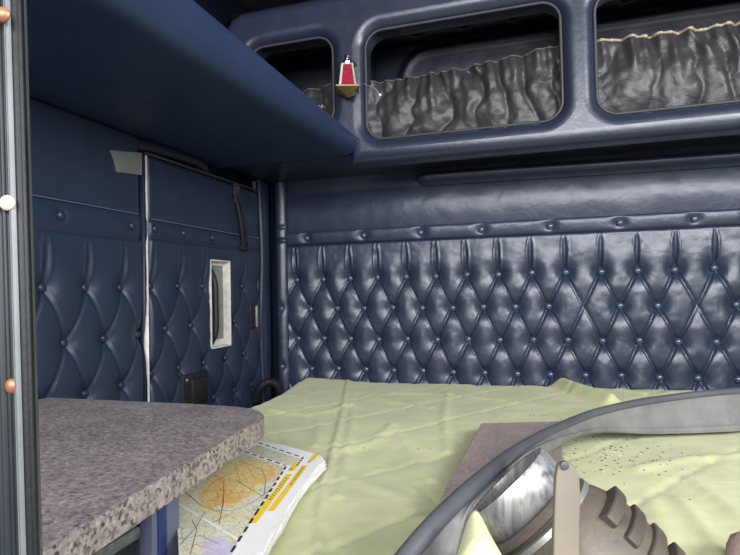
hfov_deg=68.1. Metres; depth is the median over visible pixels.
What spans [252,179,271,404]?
padding
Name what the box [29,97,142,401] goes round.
panel
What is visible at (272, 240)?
wall
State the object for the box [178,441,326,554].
map
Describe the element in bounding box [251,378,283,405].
corrugated hose
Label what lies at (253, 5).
ceiling
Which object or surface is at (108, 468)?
countertop
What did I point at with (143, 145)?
handle
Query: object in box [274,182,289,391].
post
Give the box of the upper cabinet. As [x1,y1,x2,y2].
[228,0,739,182]
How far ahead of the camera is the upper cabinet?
1.56 m
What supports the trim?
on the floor
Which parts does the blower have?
lever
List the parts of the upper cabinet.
panel, panel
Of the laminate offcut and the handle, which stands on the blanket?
the laminate offcut
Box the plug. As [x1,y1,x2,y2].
[726,531,739,554]
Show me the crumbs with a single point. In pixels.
(546, 398)
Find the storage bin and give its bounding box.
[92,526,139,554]
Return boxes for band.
[286,208,739,245]
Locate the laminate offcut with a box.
[437,421,562,535]
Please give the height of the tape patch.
0.065 m
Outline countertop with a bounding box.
[38,397,264,554]
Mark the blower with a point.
(541, 505)
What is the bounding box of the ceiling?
[241,0,306,10]
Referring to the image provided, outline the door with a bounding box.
[137,152,260,407]
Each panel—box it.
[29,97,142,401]
[287,143,739,232]
[287,225,739,390]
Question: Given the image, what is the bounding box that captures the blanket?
[251,378,739,554]
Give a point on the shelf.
(169, 73)
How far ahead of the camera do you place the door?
1.56 m
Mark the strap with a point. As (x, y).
(236, 186)
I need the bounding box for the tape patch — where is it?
[109,150,141,174]
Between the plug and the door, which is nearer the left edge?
the door
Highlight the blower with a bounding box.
[472,447,685,554]
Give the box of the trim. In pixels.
[0,0,42,554]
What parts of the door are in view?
latch lever, latch plate, strike plate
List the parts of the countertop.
panel, panel, edge trim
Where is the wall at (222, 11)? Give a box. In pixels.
[138,0,263,190]
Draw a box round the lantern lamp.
[336,54,358,97]
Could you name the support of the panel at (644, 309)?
attached to the wall at (272, 240)
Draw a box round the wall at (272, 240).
[264,181,287,398]
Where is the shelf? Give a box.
[26,0,357,167]
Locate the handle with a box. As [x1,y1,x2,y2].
[137,138,208,171]
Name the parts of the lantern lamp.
red glass, plate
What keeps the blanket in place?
on the mattress
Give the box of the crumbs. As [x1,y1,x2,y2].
[363,398,707,499]
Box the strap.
[233,182,247,250]
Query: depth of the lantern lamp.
1.55 m
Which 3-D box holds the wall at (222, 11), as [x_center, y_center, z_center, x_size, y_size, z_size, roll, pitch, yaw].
[-0.689,0.080,1.144,0.050,2.120,1.972,-2,-1,17]
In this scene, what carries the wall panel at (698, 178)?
attached to the wall at (272, 240)
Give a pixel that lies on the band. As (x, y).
(721, 217)

